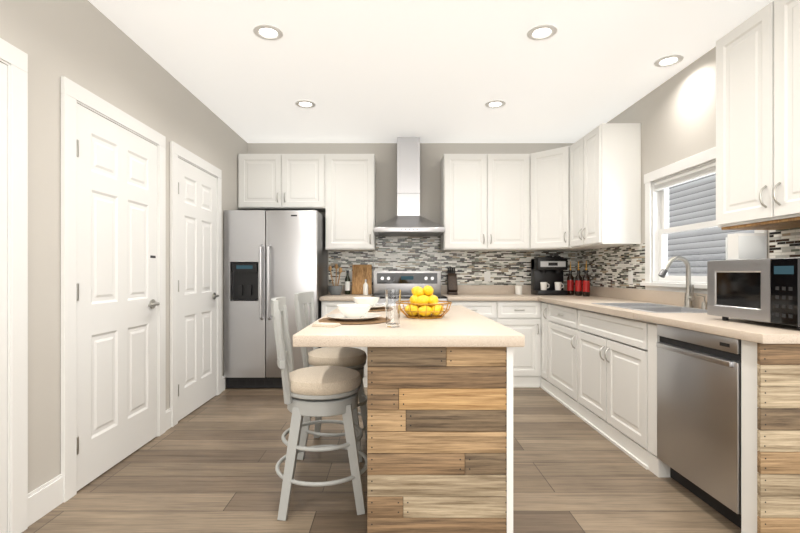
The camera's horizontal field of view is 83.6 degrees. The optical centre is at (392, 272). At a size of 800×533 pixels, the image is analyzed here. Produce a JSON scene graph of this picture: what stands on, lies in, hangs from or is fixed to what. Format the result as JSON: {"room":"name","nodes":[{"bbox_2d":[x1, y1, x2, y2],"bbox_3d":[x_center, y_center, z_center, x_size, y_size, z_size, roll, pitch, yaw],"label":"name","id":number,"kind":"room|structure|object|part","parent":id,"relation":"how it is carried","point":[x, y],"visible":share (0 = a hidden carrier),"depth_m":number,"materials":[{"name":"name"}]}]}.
{"room":"kitchen","nodes":[
{"label":"kitchen","id":0,"kind":"room"},
{"bbox_2d":[0,0,247,492],"bbox_3d":[-1.727,-0.170,1.265,0.120,2.640,7.970,0,0,0],"label":"wall","id":1,"kind":"structure","parent":0,"point":[88,46],"depth_m":2.23,"materials":[{"name":"grey paint"}]},
{"bbox_2d":[0,62,6,532],"bbox_3d":[-1.632,0.127,1.508,0.067,2.030,0.815,0,0,0],"label":"door","id":2,"kind":"structure","parent":1,"relation":"in","point":[3,298],"depth_m":1.90,"materials":[{"name":"white wood"}]},
{"bbox_2d":[0,38,27,532],"bbox_3d":[-1.654,0.083,1.508,0.022,2.135,1.009,0,0,0],"label":"door frame","id":3,"kind":"structure","parent":1,"relation":"attached to","point":[14,59],"depth_m":1.96,"materials":[{"name":"white wood"}]},
{"bbox_2d":[61,76,165,502],"bbox_3d":[-1.653,0.083,2.735,0.024,2.135,0.994,0,0,0],"label":"door frame","id":4,"kind":"structure","parent":1,"relation":"attached to","point":[73,94],"depth_m":2.30,"materials":[{"name":"white wood"}]},
{"bbox_2d":[77,104,159,490],"bbox_3d":[-1.632,0.127,2.735,0.067,2.030,0.800,0,0,0],"label":"door","id":5,"kind":"structure","parent":1,"relation":"in","point":[117,303],"depth_m":2.65,"materials":[{"name":"white wood"}]},
{"bbox_2d":[28,375,224,526],"bbox_3d":[-1.658,1.077,0.901,0.014,0.145,6.998,0,0,0],"label":"baseboard","id":6,"kind":"structure","parent":1,"relation":"attached to","point":[45,499],"depth_m":2.14,"materials":[{"name":"white wood"}]},
{"bbox_2d":[170,141,221,426],"bbox_3d":[-1.653,0.083,3.810,0.024,2.135,0.954,0,0,0],"label":"door frame","id":7,"kind":"structure","parent":1,"relation":"attached to","point":[177,151],"depth_m":3.39,"materials":[{"name":"white wood"}]},
{"bbox_2d":[178,158,218,420],"bbox_3d":[-1.632,0.127,3.810,0.067,2.030,0.760,0,0,0],"label":"door","id":8,"kind":"structure","parent":1,"relation":"in","point":[197,292],"depth_m":3.76,"materials":[{"name":"white wood"}]},
{"bbox_2d":[22,387,740,532],"bbox_3d":[0.227,1.200,1.265,4.027,0.100,7.970,0,0,0],"label":"floor","id":9,"kind":"structure","parent":0,"point":[208,466],"depth_m":2.42,"materials":[{"name":"brown wood"}]},
{"bbox_2d":[224,210,327,387],"bbox_3d":[-1.200,0.262,4.707,0.910,1.753,0.786,0,0,0],"label":"fridge","id":10,"kind":"object","parent":9,"relation":"on","point":[269,255],"visible":0.79,"depth_m":4.38,"materials":[{"name":"silver metal"}]},
{"bbox_2d":[271,297,366,520],"bbox_3d":[-0.370,0.643,2.300,0.496,1.025,0.475,0,0,0],"label":"stool","id":11,"kind":"object","parent":9,"relation":"on","point":[320,391],"visible":1,"depth_m":2.14,"materials":[{"name":"grey paint"}]},
{"bbox_2d":[294,292,366,461],"bbox_3d":[-0.380,0.643,2.930,0.494,1.025,0.474,0,0,0],"label":"stool","id":12,"kind":"object","parent":9,"relation":"on","point":[352,358],"visible":0.48,"depth_m":2.81,"materials":[{"name":"beige fabric"}]},
{"bbox_2d":[321,301,366,386],"bbox_3d":[-0.475,0.715,4.797,0.500,0.870,0.663,0,0,0],"label":"base cabinet","id":13,"kind":"object","parent":9,"relation":"on","point":[327,307],"visible":0.02,"depth_m":4.50,"materials":[{"name":"white wood"}]},
{"bbox_2d":[319,285,372,300],"bbox_3d":[-0.482,0.209,4.803,0.510,0.139,0.650,0,0,0],"label":"countertop","id":14,"kind":"structure","parent":13,"relation":"on","point":[342,296],"depth_m":4.57,"materials":[{"name":"stone"}]},
{"bbox_2d":[328,264,342,294],"bbox_3d":[-0.632,0.069,4.901,0.164,0.340,0.162,0,0,0],"label":"utensil crock","id":15,"kind":"object","parent":14,"relation":"on","point":[335,290],"visible":1,"depth_m":4.87,"materials":[{"name":"grey ceramic"}]},
{"bbox_2d":[345,270,349,293],"bbox_3d":[-0.510,0.104,5.020,0.061,0.270,0.061,0,0,0],"label":"oil bottle","id":16,"kind":"object","parent":14,"relation":"on","point":[347,284],"visible":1,"depth_m":5.00,"materials":[{"name":"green glass"}]},
{"bbox_2d":[352,265,371,293],"bbox_3d":[-0.350,0.071,5.034,0.220,0.332,0.098,0,0,0],"label":"cutting board","id":17,"kind":"object","parent":14,"relation":"on","point":[361,274],"visible":1,"depth_m":5.03,"materials":[{"name":"brown wood"}]},
{"bbox_2d":[363,279,367,294],"bbox_3d":[-0.300,0.154,4.900,0.056,0.170,0.056,0,0,0],"label":"soap bottle","id":18,"kind":"object","parent":14,"relation":"on","point":[365,288],"visible":1,"depth_m":4.88,"materials":[{"name":"white plastic"}]},
{"bbox_2d":[371,271,446,304],"bbox_3d":[0.159,0.562,4.738,0.760,1.175,0.724,0,0,0],"label":"range","id":19,"kind":"object","parent":9,"relation":"on","point":[405,282],"visible":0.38,"depth_m":5.03,"materials":[{"name":"silver metal"}]},
{"bbox_2d":[367,347,512,532],"bbox_3d":[0.187,0.719,2.523,0.583,0.862,1.494,0,0,0],"label":"kitchen island","id":20,"kind":"object","parent":9,"relation":"on","point":[436,443],"depth_m":1.78,"materials":[{"name":"brown wood"}]},
{"bbox_2d":[293,305,524,346],"bbox_3d":[0.061,0.264,2.520,0.902,0.048,1.580,0,0,0],"label":"island countertop","id":21,"kind":"structure","parent":20,"relation":"on","point":[458,326],"depth_m":1.77,"materials":[{"name":"stone"}]},
{"bbox_2d":[312,322,340,326],"bbox_3d":[-0.300,0.234,2.020,0.110,0.011,0.080,0,0,20],"label":"napkin","id":22,"kind":"object","parent":21,"relation":"on","point":[321,324],"visible":0.98,"depth_m":1.99,"materials":[{"name":"fabric"}]},
{"bbox_2d":[318,304,385,324],"bbox_3d":[-0.194,0.200,2.238,0.362,0.078,0.361,0,0,0],"label":"placemat","id":23,"kind":"object","parent":21,"relation":"on","point":[353,314],"visible":0.98,"depth_m":2.18,"materials":[{"name":"ceramic"}]},
{"bbox_3d":[-0.195,0.222,2.240,0.274,0.020,0.274,0,0,0],"label":"plate","id":24,"kind":"part","parent":23,"relation":"part of","materials":[{"name":"white ceramic"}]},
{"bbox_2d":[336,304,371,318],"bbox_3d":[-0.195,0.193,2.240,0.176,0.063,0.176,0,0,0],"label":"bowl","id":25,"kind":"object","parent":23,"relation":"on","point":[347,310],"depth_m":2.19,"materials":[{"name":"white ceramic"}]},
{"bbox_2d":[353,297,385,311],"bbox_3d":[-0.174,0.200,2.928,0.362,0.078,0.361,0,0,0],"label":"placemat","id":26,"kind":"object","parent":21,"relation":"on","point":[373,301],"visible":0.54,"depth_m":2.86,"materials":[{"name":"ceramic"}]},
{"bbox_2d":[353,297,379,307],"bbox_3d":[-0.175,0.193,2.930,0.176,0.063,0.176,0,0,0],"label":"bowl","id":27,"kind":"object","parent":26,"relation":"on","point":[372,301],"depth_m":2.87,"materials":[{"name":"white ceramic"}]},
{"bbox_2d":[385,289,400,326],"bbox_3d":[0.000,0.157,2.000,0.072,0.165,0.072,0,0,0],"label":"glass tumbler","id":28,"kind":"object","parent":21,"relation":"on","point":[392,301],"visible":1,"depth_m":1.97,"materials":[{"name":"clear glass"}]},
{"bbox_2d":[400,286,451,318],"bbox_3d":[0.170,0.153,2.420,0.298,0.172,0.298,0,0,0],"label":"basket","id":29,"kind":"object","parent":21,"relation":"on","point":[424,303],"visible":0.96,"depth_m":2.35,"materials":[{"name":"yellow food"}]},
{"bbox_3d":[0.187,0.719,2.512,0.583,0.862,1.473,0,0,0],"label":"island side","id":30,"kind":"part","parent":20,"relation":"part of","materials":[{"name":"brown wood"}]},
{"bbox_2d":[447,301,506,326],"bbox_3d":[0.829,0.715,4.813,0.567,0.870,0.630,0,0,0],"label":"base cabinet","id":31,"kind":"object","parent":9,"relation":"on","point":[496,311],"depth_m":4.50,"materials":[{"name":"white wood"}]},
{"bbox_2d":[507,301,541,386],"bbox_3d":[1.233,0.715,4.813,0.510,0.870,0.630,0,0,0],"label":"base cabinet","id":32,"kind":"object","parent":9,"relation":"on","point":[523,318],"depth_m":4.50,"materials":[{"name":"white wood"}]},
{"bbox_2d":[441,285,536,300],"bbox_3d":[0.996,0.209,4.801,0.900,0.139,0.654,0,0,0],"label":"countertop","id":33,"kind":"structure","parent":32,"relation":"on","point":[465,292],"depth_m":5.11,"materials":[{"name":"stone"}]},
{"bbox_2d":[447,267,457,294],"bbox_3d":[0.660,0.084,5.003,0.100,0.311,0.211,0,0,0],"label":"knife block","id":34,"kind":"object","parent":33,"relation":"on","point":[452,288],"visible":0.98,"depth_m":4.95,"materials":[{"name":"black wood"}]},
{"bbox_2d":[515,285,521,294],"bbox_3d":[1.400,0.189,4.980,0.080,0.100,0.080,0,0,0],"label":"cup","id":35,"kind":"object","parent":33,"relation":"on","point":[518,289],"visible":1,"depth_m":4.95,"materials":[{"name":"white ceramic"}]},
{"bbox_2d":[537,256,799,343],"bbox_3d":[1.782,0.157,3.442,0.671,0.553,3.372,0,0,0],"label":"countertop","id":36,"kind":"structure","parent":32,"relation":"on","point":[687,309],"depth_m":3.01,"materials":[{"name":"stone"}]},
{"bbox_2d":[531,256,567,294],"bbox_3d":[1.720,0.025,4.926,0.320,0.428,0.257,0,0,0],"label":"coffee maker","id":37,"kind":"object","parent":36,"relation":"on","point":[546,275],"visible":1,"depth_m":4.86,"materials":[{"name":"black plastic"}]},
{"bbox_2d":[567,261,573,294],"bbox_3d":[1.930,0.057,4.859,0.069,0.365,0.070,0,0,0],"label":"syrup bottle","id":38,"kind":"object","parent":36,"relation":"on","point":[570,283],"visible":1,"depth_m":4.83,"materials":[{"name":"brown glass"}]},
{"bbox_2d":[575,261,581,295],"bbox_3d":[1.960,0.057,4.719,0.069,0.365,0.070,0,0,0],"label":"syrup bottle","id":39,"kind":"object","parent":36,"relation":"on","point":[578,284],"visible":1,"depth_m":4.69,"materials":[{"name":"brown glass"}]},
{"bbox_2d":[583,261,589,296],"bbox_3d":[1.980,0.057,4.579,0.069,0.365,0.070,0,0,0],"label":"syrup bottle","id":40,"kind":"object","parent":36,"relation":"on","point":[586,285],"visible":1,"depth_m":4.55,"materials":[{"name":"brown glass"}]},
{"bbox_2d":[658,256,707,309],"bbox_3d":[1.962,0.060,3.036,0.246,0.359,0.208,0,0,0],"label":"faucet","id":41,"kind":"object","parent":36,"relation":"on","point":[693,301],"depth_m":3.09,"materials":[{"name":"grey metal"}]},
{"bbox_2d":[707,257,799,329],"bbox_3d":[1.857,0.087,2.091,0.406,0.304,0.530,0,0,0],"label":"microwave","id":42,"kind":"object","parent":36,"relation":"on","point":[765,290],"visible":1,"depth_m":2.04,"materials":[{"name":"silver metal"}]},
{"bbox_2d":[726,233,766,259],"bbox_3d":[1.800,-0.133,2.281,0.140,0.135,0.090,0,0,0],"label":"napkin holder","id":43,"kind":"object","parent":42,"relation":"on","point":[740,246],"visible":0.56,"depth_m":2.24,"materials":[{"name":"white paper"}]},
{"bbox_2d":[540,302,578,414],"bbox_3d":[1.787,0.715,4.065,0.663,0.870,0.900,0,0,0],"label":"base cabinet","id":44,"kind":"object","parent":9,"relation":"on","point":[559,352],"visible":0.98,"depth_m":3.98,"materials":[{"name":"white wood"}]},
{"bbox_2d":[576,309,669,476],"bbox_3d":[1.787,0.715,3.065,0.663,0.870,1.100,0,0,0],"label":"base cabinet","id":45,"kind":"object","parent":9,"relation":"on","point":[613,379],"depth_m":2.91,"materials":[{"name":"white wood"}]},
{"bbox_3d":[1.803,0.715,2.565,0.630,0.870,0.100,0,0,0],"label":"base cabinet filler","id":46,"kind":"part","parent":45,"relation":"part of","materials":[{"name":"white wood"}]},
{"bbox_2d":[656,324,740,527],"bbox_3d":[1.776,0.714,2.215,0.625,0.863,0.592,0,0,0],"label":"dishwasher","id":47,"kind":"object","parent":9,"relation":"on","point":[699,414],"visible":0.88,"depth_m":2.14,"materials":[{"name":"silver metal"}]},
{"bbox_2d":[741,340,757,532],"bbox_3d":[1.803,0.715,1.856,0.630,0.870,0.110,0,0,0],"label":"cabinet end panel","id":48,"kind":"object","parent":9,"relation":"on","point":[749,450],"visible":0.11,"depth_m":1.87,"materials":[{"name":"white wood"}]},
{"bbox_2d":[757,343,799,532],"bbox_3d":[1.792,0.715,1.790,0.651,0.868,0.020,0,0,0],"label":"cabinet end panel","id":49,"kind":"object","parent":9,"relation":"attached to","point":[778,438],"visible":1,"depth_m":1.78,"materials":[{"name":"brown wood"}]},
{"bbox_2d":[248,143,573,293],"bbox_3d":[0.227,-0.170,5.190,4.027,2.640,0.120,0,0,0],"label":"wall","id":50,"kind":"structure","parent":0,"point":[431,155],"depth_m":5.13,"materials":[{"name":"grey paint"}]},
{"bbox_2d":[238,154,325,211],"bbox_3d":[-1.192,-0.988,4.937,0.937,0.585,0.383,0,0,0],"label":"upper cabinet","id":51,"kind":"object","parent":50,"relation":"attached to","point":[281,181],"visible":1,"depth_m":4.78,"materials":[{"name":"white wood"}]},
{"bbox_2d":[326,154,375,250],"bbox_3d":[-0.462,-0.765,4.937,0.524,1.030,0.383,0,0,0],"label":"upper cabinet","id":52,"kind":"object","parent":50,"relation":"attached to","point":[350,202],"visible":1,"depth_m":4.78,"materials":[{"name":"white wood"}]},
{"bbox_2d":[374,137,444,235],"bbox_3d":[0.173,-0.954,4.877,0.738,1.066,0.502,0,0,0],"label":"range hood","id":53,"kind":"object","parent":50,"relation":"attached to","point":[408,220],"visible":1,"depth_m":4.89,"materials":[{"name":"silver metal"}]},
{"bbox_2d":[329,236,576,284],"bbox_3d":[0.686,0.090,5.124,2.846,1.020,0.008,0,0,0],"label":"tile backsplash","id":54,"kind":"structure","parent":50,"relation":"attached to","point":[406,253],"depth_m":5.12,"materials":[{"name":"tile"}]},
{"bbox_2d":[484,272,489,281],"bbox_3d":[1.080,0.043,5.116,0.070,0.115,0.007,0,0,0],"label":"electrical outlet plate","id":55,"kind":"object","parent":54,"relation":"attached to","point":[487,277],"depth_m":5.11,"materials":[{"name":"white plastic"}]},
{"bbox_2d":[441,154,529,250],"bbox_3d":[1.008,-0.765,4.937,0.925,1.030,0.383,0,0,0],"label":"upper cabinet","id":56,"kind":"object","parent":50,"relation":"attached to","point":[485,202],"visible":1,"depth_m":4.78,"materials":[{"name":"white wood"}]},
{"bbox_2d":[525,145,600,250],"bbox_3d":[1.794,-0.765,4.803,0.648,1.030,0.650,0,0,0],"label":"upper cabinet","id":57,"kind":"object","parent":50,"relation":"attached to","point":[549,200],"visible":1,"depth_m":4.62,"materials":[{"name":"white wood"}]},
{"bbox_2d":[88,0,773,142],"bbox_3d":[0.227,-1.540,1.265,4.027,0.100,7.970,0,0,0],"label":"ceiling","id":58,"kind":"structure","parent":0,"point":[391,71],"depth_m":3.12,"materials":[{"name":"white paint"}]},
{"bbox_2d":[253,24,282,40],"bbox_3d":[-0.770,-1.483,2.760,0.172,0.010,0.166,0,0,-36],"label":"recessed light","id":59,"kind":"object","parent":58,"relation":"in","point":[272,32],"depth_m":2.75,"materials":[{"name":"white"}]},
{"bbox_2d":[295,100,315,107],"bbox_3d":[-0.768,-1.483,3.930,0.169,0.010,0.169,0,0,-36],"label":"recessed light","id":60,"kind":"object","parent":58,"relation":"in","point":[301,103],"depth_m":3.92,"materials":[{"name":"white"}]},
{"bbox_2d":[485,100,505,107],"bbox_3d":[0.902,-1.483,3.930,0.169,0.010,0.169,0,0,-36],"label":"recessed light","id":61,"kind":"object","parent":58,"relation":"in","point":[494,103],"depth_m":3.92,"materials":[{"name":"white"}]},
{"bbox_2d":[527,24,556,40],"bbox_3d":[0.920,-1.483,2.760,0.172,0.010,0.166,0,0,-36],"label":"recessed light","id":62,"kind":"object","parent":58,"relation":"in","point":[545,31],"depth_m":2.75,"materials":[{"name":"white"}]},
{"bbox_2d":[654,54,683,66],"bbox_3d":[1.930,-1.483,3.130,0.166,0.010,0.172,0,0,-36],"label":"recessed light","id":63,"kind":"object","parent":58,"relation":"in","point":[669,60],"depth_m":3.12,"materials":[{"name":"white"}]},
{"bbox_2d":[582,46,768,289],"bbox_3d":[2.180,-0.170,1.265,0.120,2.640,7.970,0,0,0],"label":"wall","id":64,"kind":"structure","parent":0,"point":[675,115],"depth_m":3.33,"materials":[{"name":"grey paint"}]},
{"bbox_2d":[570,123,640,247],"bbox_3d":[1.927,-0.765,4.150,0.383,1.030,0.660,0,0,0],"label":"upper cabinet","id":65,"kind":"object","parent":64,"relation":"attached to","point":[605,185],"visible":1,"depth_m":3.82,"materials":[{"name":"white wood"}]},
{"bbox_2d":[577,227,799,289],"bbox_3d":[2.114,-0.055,3.438,0.008,0.388,3.363,0,0,0],"label":"tile backsplash","id":66,"kind":"structure","parent":64,"relation":"attached to","point":[610,267],"depth_m":4.06,"materials":[{"name":"tile"}]},
{"bbox_2d":[628,271,632,283],"bbox_3d":[2.106,0.043,3.965,0.007,0.115,0.070,0,0,0],"label":"electrical outlet plate","id":67,"kind":"object","parent":66,"relation":"attached to","point":[630,273],"depth_m":3.96,"materials":[{"name":"white plastic"}]},
{"bbox_2d":[640,147,766,293],"bbox_3d":[2.155,-0.329,3.127,0.170,0.987,1.239,0,0,0],"label":"window","id":68,"kind":"structure","parent":64,"relation":"in","point":[652,216],"depth_m":3.49,"materials":[{"name":"white wood"}]},
{"bbox_3d":[2.175,-0.335,3.127,0.101,0.796,1.031,0,0,0],"label":"window blind sash","id":69,"kind":"part","parent":68,"relation":"part of","materials":[{"name":"grey plastic"}]},
{"bbox_2d":[716,0,799,227],"bbox_3d":[1.927,-0.765,2.080,0.383,1.030,0.760,0,0,0],"label":"upper cabinet","id":70,"kind":"object","parent":64,"relation":"attached to","point":[757,116],"visible":1,"depth_m":2.16,"materials":[{"name":"white wood"}]},
{"bbox_2d":[721,217,799,229],"bbox_3d":[1.954,-0.243,1.700,0.308,0.013,1.500,0,0,0],"label":"strip","id":71,"kind":"object","parent":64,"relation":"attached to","point":[787,223],"visible":1,"depth_m":2.26,"materials":[{"name":"brown wood"}]},
{"label":"outside","id":72,"kind":"structure","parent":0,"visible":0},
{"bbox_2d":[668,173,753,275],"bbox_3d":[4.370,-1.100,3.000,0.100,5.500,9.000,0,0,0],"label":"siding","id":73,"kind":"object","parent":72,"point":[687,219],"depth_m":6.38,"materials":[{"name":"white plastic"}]}
]}

